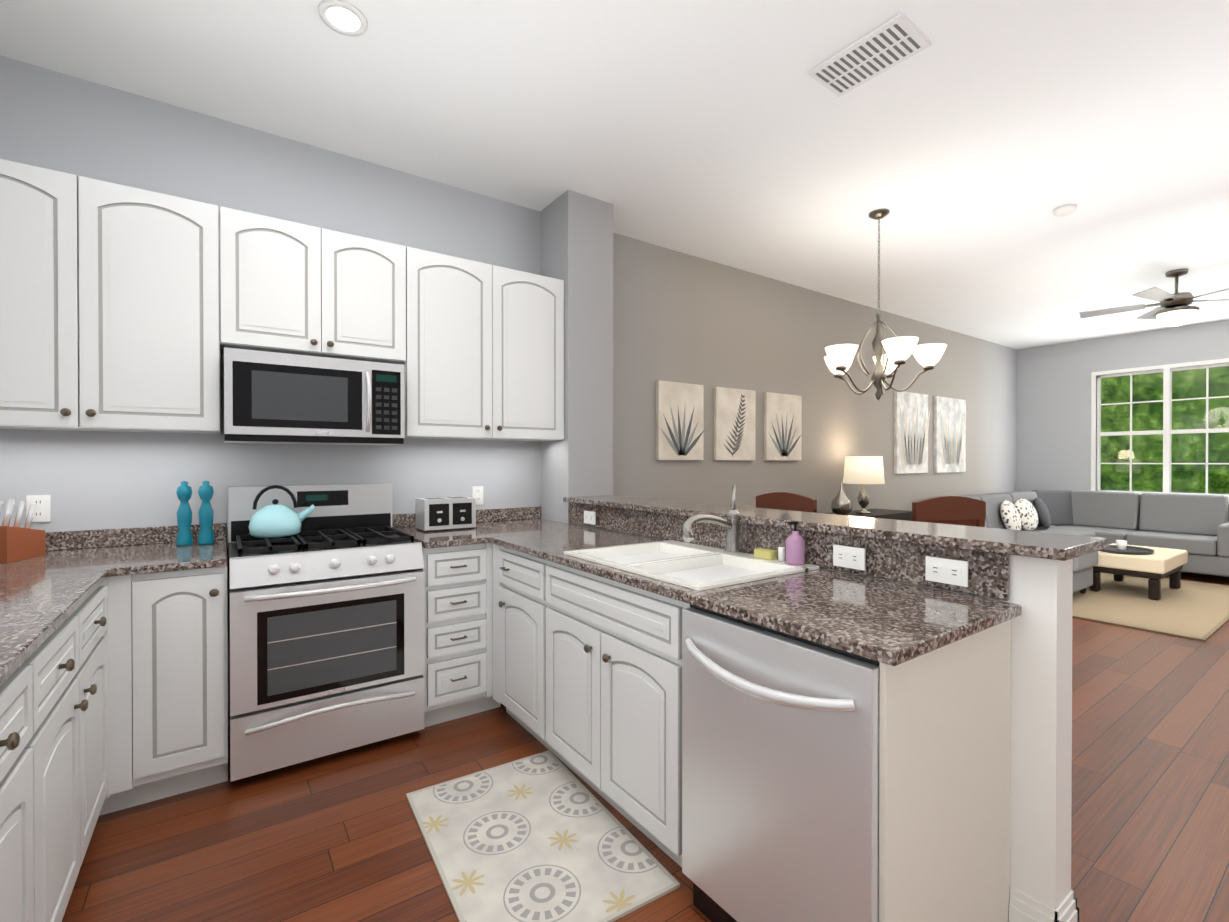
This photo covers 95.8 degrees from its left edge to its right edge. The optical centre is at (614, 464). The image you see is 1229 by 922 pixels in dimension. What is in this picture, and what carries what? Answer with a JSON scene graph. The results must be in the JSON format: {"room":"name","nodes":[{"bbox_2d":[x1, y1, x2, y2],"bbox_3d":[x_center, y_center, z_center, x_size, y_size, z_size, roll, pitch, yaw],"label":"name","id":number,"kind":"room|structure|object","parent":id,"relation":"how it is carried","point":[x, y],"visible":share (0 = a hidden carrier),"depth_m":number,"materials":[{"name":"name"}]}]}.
{"room":"kitchen","nodes":[
{"label":"kitchen","id":0,"kind":"room"},
{"bbox_2d":[0,55,1016,725],"bbox_3d":[1.643,-0.217,5.350,11.010,3.010,0.120,0,0,-35],"label":"wall","id":1,"kind":"structure","parent":0,"point":[690,319],"depth_m":3.51,"materials":[{"name":"paint"}]},
{"bbox_2d":[26,495,50,521],"bbox_3d":[-2.467,0.188,2.380,0.072,0.115,0.008,0,0,-35],"label":"electrical outlet","id":2,"kind":"object","parent":1,"relation":"attached to","point":[42,512],"visible":0.96,"depth_m":2.38,"materials":[{"name":"white plastic"}]},
{"bbox_2d":[0,159,239,433],"bbox_3d":[-2.217,-0.652,2.354,1.005,1.005,0.326,0,0,-35],"label":"upper cabinet","id":3,"kind":"object","parent":1,"relation":"attached to","point":[118,302],"depth_m":2.27,"materials":[{"name":"white wood"}]},
{"bbox_2d":[45,507,540,550],"bbox_3d":[-1.607,0.327,2.975,2.711,0.080,0.022,0,0,-35],"label":"backsplash","id":4,"kind":"structure","parent":1,"relation":"attached to","point":[119,537],"depth_m":2.58,"materials":[{"name":"stone"}]},
{"bbox_2d":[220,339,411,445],"bbox_3d":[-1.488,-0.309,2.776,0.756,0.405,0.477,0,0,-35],"label":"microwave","id":5,"kind":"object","parent":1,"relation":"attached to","point":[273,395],"depth_m":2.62,"materials":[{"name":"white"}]},
{"bbox_2d":[240,211,407,358],"bbox_3d":[-1.525,-0.852,2.840,0.805,0.610,0.326,0,0,-35],"label":"upper cabinet","id":6,"kind":"object","parent":1,"relation":"attached to","point":[312,288],"depth_m":2.71,"materials":[{"name":"white wood"}]},
{"bbox_2d":[224,347,404,445],"bbox_3d":[-1.488,-0.309,2.777,0.757,0.405,0.478,0,0,-35],"label":"microwave","id":7,"kind":"object","parent":6,"relation":"attached to","point":[270,397],"depth_m":2.61,"materials":[{"name":"silver metal"}]},
{"bbox_2d":[472,486,482,504],"bbox_3d":[-0.863,0.194,3.509,0.072,0.115,0.008,0,0,-35],"label":"electrical outlet","id":8,"kind":"object","parent":1,"relation":"attached to","point":[477,492],"visible":0.96,"depth_m":3.51,"materials":[{"name":"white plastic"}]},
{"bbox_2d":[408,247,563,440],"bbox_3d":[-0.825,-0.657,3.333,1.020,1.005,0.326,0,0,-35],"label":"upper cabinet","id":9,"kind":"object","parent":1,"relation":"attached to","point":[486,341],"depth_m":3.19,"materials":[{"name":"white wood"}]},
{"bbox_2d":[656,380,705,459],"bbox_3d":[0.540,-0.347,4.477,0.503,0.620,0.034,0,0,-35],"label":"picture","id":10,"kind":"object","parent":1,"relation":"attached to","point":[680,429],"visible":1,"depth_m":4.44,"materials":[{"name":"beige fabric"}]},
{"bbox_2d":[714,387,755,459],"bbox_3d":[1.050,-0.349,4.836,0.490,0.620,0.034,0,0,-35],"label":"picture","id":11,"kind":"object","parent":1,"relation":"attached to","point":[734,422],"visible":1,"depth_m":4.81,"materials":[{"name":"beige fabric"}]},
{"bbox_2d":[764,392,801,459],"bbox_3d":[1.585,-0.351,5.212,0.518,0.620,0.034,0,0,-35],"label":"picture","id":12,"kind":"object","parent":1,"relation":"attached to","point":[782,426],"visible":1,"depth_m":5.18,"materials":[{"name":"beige fabric"}]},
{"bbox_2d":[894,391,929,473],"bbox_3d":[3.529,-0.374,6.580,0.798,0.950,0.034,0,0,-35],"label":"picture","id":13,"kind":"object","parent":1,"relation":"attached to","point":[911,422],"visible":0.98,"depth_m":6.53,"materials":[{"name":"grey fabric"}]},
{"bbox_2d":[934,396,965,472],"bbox_3d":[4.321,-0.377,7.138,0.810,0.950,0.034,0,0,-35],"label":"picture","id":14,"kind":"object","parent":1,"relation":"attached to","point":[949,434],"visible":1,"depth_m":7.08,"materials":[{"name":"grey fabric"}]},
{"bbox_2d":[0,0,1228,348],"bbox_3d":[3.260,-1.758,3.043,11.010,0.100,5.740,0,0,-35],"label":"ceiling","id":15,"kind":"structure","parent":0,"point":[974,144],"depth_m":2.74,"materials":[{"name":"white paint"}]},
{"bbox_2d":[318,0,367,35],"bbox_3d":[-1.032,-1.697,2.114,0.170,0.008,0.170,0,0,-35],"label":"recessed light","id":16,"kind":"object","parent":15,"relation":"in","point":[343,17],"visible":1,"depth_m":2.11,"materials":[{"name":"white"}]},
{"bbox_2d":[808,13,930,96],"bbox_3d":[1.058,-1.696,2.325,0.264,0.012,0.408,0,0,-35],"label":"ceiling vent","id":17,"kind":"object","parent":15,"relation":"in","point":[893,42],"visible":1,"depth_m":2.30,"materials":[{"name":"white metal"}]},
{"bbox_2d":[824,209,946,399],"bbox_3d":[1.783,-1.075,3.802,0.781,1.274,0.755,0,0,-35],"label":"chandelier","id":18,"kind":"object","parent":15,"relation":"hanging from","point":[838,358],"visible":1,"depth_m":3.69,"materials":[{"name":"white glass"}]},
{"bbox_2d":[1053,204,1075,216],"bbox_3d":[3.006,-1.693,3.709,0.120,0.035,0.120,0,0,-35],"label":"smoke detector","id":19,"kind":"object","parent":15,"relation":"attached to","point":[1064,210],"visible":1,"depth_m":3.68,"materials":[{"name":"white plastic"}]},
{"bbox_2d":[1079,269,1228,325],"bbox_3d":[4.970,-1.476,4.942,1.279,0.484,1.291,0,0,-35],"label":"ceiling fan","id":20,"kind":"object","parent":15,"relation":"hanging from","point":[1174,309],"visible":1,"depth_m":4.89,"materials":[{"name":"silver metal"}]},
{"bbox_2d":[62,572,1228,921],"bbox_3d":[3.260,1.352,3.062,11.010,0.100,5.740,0,0,-35],"label":"floor","id":21,"kind":"structure","parent":0,"point":[338,836],"depth_m":2.02,"materials":[{"name":"brown wood"}]},
{"bbox_2d":[0,635,47,921],"bbox_3d":[-1.269,0.863,0.679,0.616,0.905,0.999,0,0,-35],"label":"base cabinet","id":22,"kind":"object","parent":21,"relation":"on","point":[17,901],"depth_m":1.12,"materials":[{"name":"white wood"}]},
{"bbox_2d":[32,571,135,921],"bbox_3d":[-1.767,0.859,1.439,0.678,0.905,1.062,0,0,-35],"label":"base cabinet","id":23,"kind":"object","parent":21,"relation":"on","point":[84,673],"depth_m":1.61,"materials":[{"name":"white wood"}]},
{"bbox_2d":[0,567,107,678],"bbox_3d":[-1.031,0.398,0.342,0.621,0.030,3.600,0,0,-35],"label":"countertop","id":24,"kind":"structure","parent":23,"relation":"on","point":[30,605],"depth_m":1.50,"materials":[{"name":"stone"}]},
{"bbox_2d":[156,543,231,799],"bbox_3d":[-1.853,0.853,2.407,0.286,0.905,0.672,0,0,-35],"label":"base cabinet","id":25,"kind":"object","parent":21,"relation":"on","point":[189,604],"depth_m":2.15,"materials":[{"name":"white wood"}]},
{"bbox_2d":[0,539,226,574],"bbox_3d":[-2.125,0.387,2.198,0.968,0.030,0.696,0,0,-35],"label":"countertop","id":26,"kind":"structure","parent":25,"relation":"on","point":[158,557],"depth_m":2.18,"materials":[{"name":"stone"}]},
{"bbox_2d":[0,499,45,562],"bbox_3d":[-2.375,0.252,2.175,0.120,0.238,0.200,0,0,-15],"label":"knife block","id":27,"kind":"object","parent":26,"relation":"on","point":[17,543],"visible":1,"depth_m":2.17,"materials":[{"name":"brown wood"}]},
{"bbox_2d":[176,481,192,545],"bbox_3d":[-1.968,0.221,2.542,0.064,0.295,0.064,0,0,-35],"label":"pepper mill","id":28,"kind":"object","parent":26,"relation":"on","point":[184,536],"visible":1,"depth_m":2.52,"materials":[{"name":"teal"}]},
{"bbox_2d":[198,481,214,544],"bbox_3d":[-1.897,0.221,2.580,0.064,0.295,0.064,0,0,-35],"label":"pepper mill","id":29,"kind":"object","parent":26,"relation":"on","point":[206,513],"visible":1,"depth_m":2.56,"materials":[{"name":"teal"}]},
{"bbox_2d":[224,483,427,781],"bbox_3d":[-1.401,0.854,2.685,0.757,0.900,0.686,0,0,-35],"label":"range","id":30,"kind":"object","parent":21,"relation":"on","point":[328,634],"depth_m":2.39,"materials":[{"name":"white metal"}]},
{"bbox_2d":[248,485,315,537],"bbox_3d":[-1.604,0.219,2.688,0.282,0.243,0.220,0,0,-35],"label":"kettle","id":31,"kind":"object","parent":30,"relation":"on","point":[275,519],"visible":1,"depth_m":2.61,"materials":[{"name":"teal metal"}]},
{"bbox_2d":[388,531,483,725],"bbox_3d":[-0.959,0.849,3.036,0.355,0.905,0.672,0,0,-35],"label":"base cabinet","id":32,"kind":"object","parent":21,"relation":"on","point":[455,574],"depth_m":2.76,"materials":[{"name":"white wood"}]},
{"bbox_2d":[388,519,583,550],"bbox_3d":[-0.701,0.381,3.201,0.970,0.030,0.696,0,0,-35],"label":"countertop","id":33,"kind":"structure","parent":32,"relation":"on","point":[463,537],"depth_m":3.05,"materials":[{"name":"stone"}]},
{"bbox_2d":[416,496,475,531],"bbox_3d":[-0.956,0.277,3.156,0.290,0.176,0.182,0,0,-35],"label":"toaster","id":34,"kind":"object","parent":33,"relation":"on","point":[444,513],"visible":1,"depth_m":3.09,"materials":[{"name":"silver metal"}]},
{"bbox_2d":[504,547,531,733],"bbox_3d":[-0.157,0.851,2.722,0.634,0.905,0.538,0,0,-35],"label":"base cabinet","id":35,"kind":"object","parent":21,"relation":"on","point":[517,567],"depth_m":2.59,"materials":[{"name":"white wood"}]},
{"bbox_2d":[406,750,679,921],"bbox_3d":[-0.309,1.303,1.955,0.668,0.010,0.971,0,0,-35],"label":"kitchen rug","id":36,"kind":"object","parent":21,"relation":"on","point":[546,836],"visible":0.98,"depth_m":1.88,"materials":[{"name":"white fabric"}]},
{"bbox_2d":[532,559,711,906],"bbox_3d":[0.195,0.854,2.221,0.634,0.905,0.950,0,0,-35],"label":"base cabinet","id":37,"kind":"object","parent":21,"relation":"on","point":[694,693],"depth_m":1.88,"materials":[{"name":"white wood"}]},
{"bbox_2d":[682,604,879,921],"bbox_3d":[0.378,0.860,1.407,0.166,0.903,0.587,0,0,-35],"label":"dishwasher","id":38,"kind":"object","parent":21,"relation":"on","point":[780,726],"depth_m":1.35,"materials":[{"name":"silver metal"}]},
{"bbox_2d":[756,492,816,512],"bbox_3d":[1.261,0.736,3.644,0.485,1.125,0.440,0,0,-35],"label":"dining chair","id":39,"kind":"object","parent":21,"relation":"on","point":[788,501],"visible":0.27,"depth_m":3.48,"materials":[{"name":"brown wood"}]},
{"bbox_2d":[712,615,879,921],"bbox_3d":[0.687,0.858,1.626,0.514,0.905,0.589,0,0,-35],"label":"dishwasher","id":40,"kind":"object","parent":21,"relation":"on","point":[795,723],"depth_m":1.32,"materials":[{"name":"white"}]},
{"bbox_2d":[488,527,1020,665],"bbox_3d":[0.230,0.387,2.157,0.649,0.030,2.083,0,0,-35],"label":"countertop","id":41,"kind":"structure","parent":40,"relation":"on","point":[891,623],"depth_m":1.50,"materials":[{"name":"stone"}]},
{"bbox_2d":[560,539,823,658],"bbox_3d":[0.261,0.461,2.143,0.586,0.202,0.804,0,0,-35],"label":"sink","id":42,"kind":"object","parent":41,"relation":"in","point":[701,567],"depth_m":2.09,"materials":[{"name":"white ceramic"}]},
{"bbox_2d":[672,484,747,554],"bbox_3d":[0.385,0.221,2.172,0.355,0.278,0.107,0,0,-35],"label":"faucet","id":43,"kind":"object","parent":41,"relation":"on","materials":[{"name":"silver metal"}]},
{"bbox_2d":[754,547,784,560],"bbox_3d":[0.595,0.334,2.117,0.040,0.050,0.127,0,0,-35],"label":"sponge caddy","id":44,"kind":"object","parent":41,"relation":"on","point":[769,554],"visible":1,"depth_m":2.10,"materials":[{"name":"yellow"}]},
{"bbox_2d":[786,521,804,564],"bbox_3d":[0.655,0.282,2.017,0.068,0.154,0.066,0,0,-35],"label":"soap dispenser","id":45,"kind":"object","parent":41,"relation":"on","point":[795,547],"visible":0.98,"depth_m":1.99,"materials":[{"name":"purple"}]},
{"bbox_2d":[825,456,911,520],"bbox_3d":[2.482,0.602,5.579,1.300,1.370,0.440,0,0,-35],"label":"console table","id":46,"kind":"object","parent":21,"relation":"on","point":[863,470],"visible":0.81,"depth_m":5.42,"materials":[{"name":"black wood"}]},
{"bbox_2d":[843,456,884,513],"bbox_3d":[2.493,0.202,5.560,0.380,0.569,0.380,0,0,-35],"label":"table lamp","id":47,"kind":"object","parent":46,"relation":"on","point":[863,470],"depth_m":5.43,"materials":[{"name":"beige fabric"}]},
{"bbox_2d":[879,620,1010,921],"bbox_3d":[0.825,0.860,1.353,0.644,0.903,0.013,0,0,-35],"label":"end panel","id":48,"kind":"object","parent":21,"relation":"on","point":[944,772],"visible":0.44,"depth_m":1.32,"materials":[{"name":"beige paint"}]},
{"bbox_2d":[911,496,985,526],"bbox_3d":[1.857,0.737,3.368,0.440,1.125,0.485,0,0,-9],"label":"dining chair","id":49,"kind":"object","parent":21,"relation":"on","point":[959,510],"visible":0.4,"depth_m":3.13,"materials":[{"name":"brown wood"}]},
{"bbox_2d":[1072,572,1228,641],"bbox_3d":[5.013,1.281,5.505,2.790,0.012,1.560,0,0,-35],"label":"living room rug","id":50,"kind":"object","parent":21,"relation":"on","point":[1196,610],"visible":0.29,"depth_m":5.01,"materials":[{"name":"beige carpet"}]},
{"bbox_2d":[961,490,1228,593],"bbox_3d":[5.404,0.812,6.328,3.360,0.918,2.220,0,0,-35],"label":"sofa","id":51,"kind":"object","parent":50,"relation":"on","point":[1195,527],"visible":0.52,"depth_m":6.62,"materials":[{"name":"grey fabric"}]},
{"bbox_2d":[1089,540,1187,599],"bbox_3d":[5.318,1.023,5.670,0.980,0.503,0.600,0,0,-35],"label":"ottoman","id":52,"kind":"object","parent":50,"relation":"on","point":[1119,559],"visible":0.96,"depth_m":5.43,"materials":[{"name":"beige fabric"}]},
{"bbox_2d":[1100,540,1153,554],"bbox_3d":[5.160,0.823,5.631,0.560,0.103,0.448,0,0,-35],"label":"tray","id":53,"kind":"object","parent":52,"relation":"on","point":[1121,548],"depth_m":5.59,"materials":[{"name":"grey"}]},
{"bbox_2d":[540,190,1078,921],"bbox_3d":[0.462,-0.201,2.693,0.340,3.010,2.866,0,0,-35],"label":"wall","id":54,"kind":"structure","parent":0,"point":[1041,591],"depth_m":1.52,"materials":[{"name":"white paint"}]},
{"bbox_2d":[584,511,595,524],"bbox_3d":[-0.145,0.306,3.215,0.008,0.072,0.115,0,0,-35],"label":"outlet","id":55,"kind":"object","parent":54,"relation":"attached to","point":[589,517],"visible":1,"depth_m":3.20,"materials":[{"name":"white plastic"}]},
{"bbox_2d":[568,503,1011,602],"bbox_3d":[0.401,0.303,2.496,0.016,0.132,2.374,0,0,-35],"label":"backsplash","id":56,"kind":"structure","parent":54,"relation":"attached to","point":[902,560],"depth_m":1.85,"materials":[{"name":"stone"}]},
{"bbox_2d":[833,545,865,570],"bbox_3d":[0.793,0.314,1.882,0.008,0.072,0.115,0,0,-35],"label":"outlet","id":57,"kind":"object","parent":54,"relation":"attached to","point":[849,557],"visible":0.98,"depth_m":1.88,"materials":[{"name":"white plastic"}]},
{"bbox_2d":[925,556,967,586],"bbox_3d":[0.972,0.312,1.628,0.008,0.072,0.115,0,0,-35],"label":"outlet","id":58,"kind":"object","parent":54,"relation":"attached to","point":[948,571],"visible":0.96,"depth_m":1.62,"materials":[{"name":"white plastic"}]},
{"bbox_2d":[1016,320,1228,501],"bbox_3d":[7.713,-0.222,6.187,0.120,3.010,5.500,0,0,-35],"label":"wall","id":59,"kind":"structure","parent":0,"point":[1053,416],"depth_m":7.85,"materials":[{"name":"paint"}]},
{"bbox_2d":[1091,358,1228,500],"bbox_3d":[7.250,-0.415,6.799,0.130,1.710,2.195,0,0,-35],"label":"window frames","id":60,"kind":"structure","parent":59,"relation":"in","point":[1167,431],"depth_m":7.08,"materials":[{"name":"white"}]},
{"label":"outside","id":61,"kind":"structure","parent":0,"visible":0},
{"bbox_2d":[1101,366,1228,493],"bbox_3d":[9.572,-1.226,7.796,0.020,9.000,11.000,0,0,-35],"label":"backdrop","id":62,"kind":"structure","parent":61,"point":[1122,451],"depth_m":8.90,"materials":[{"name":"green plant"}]}
]}

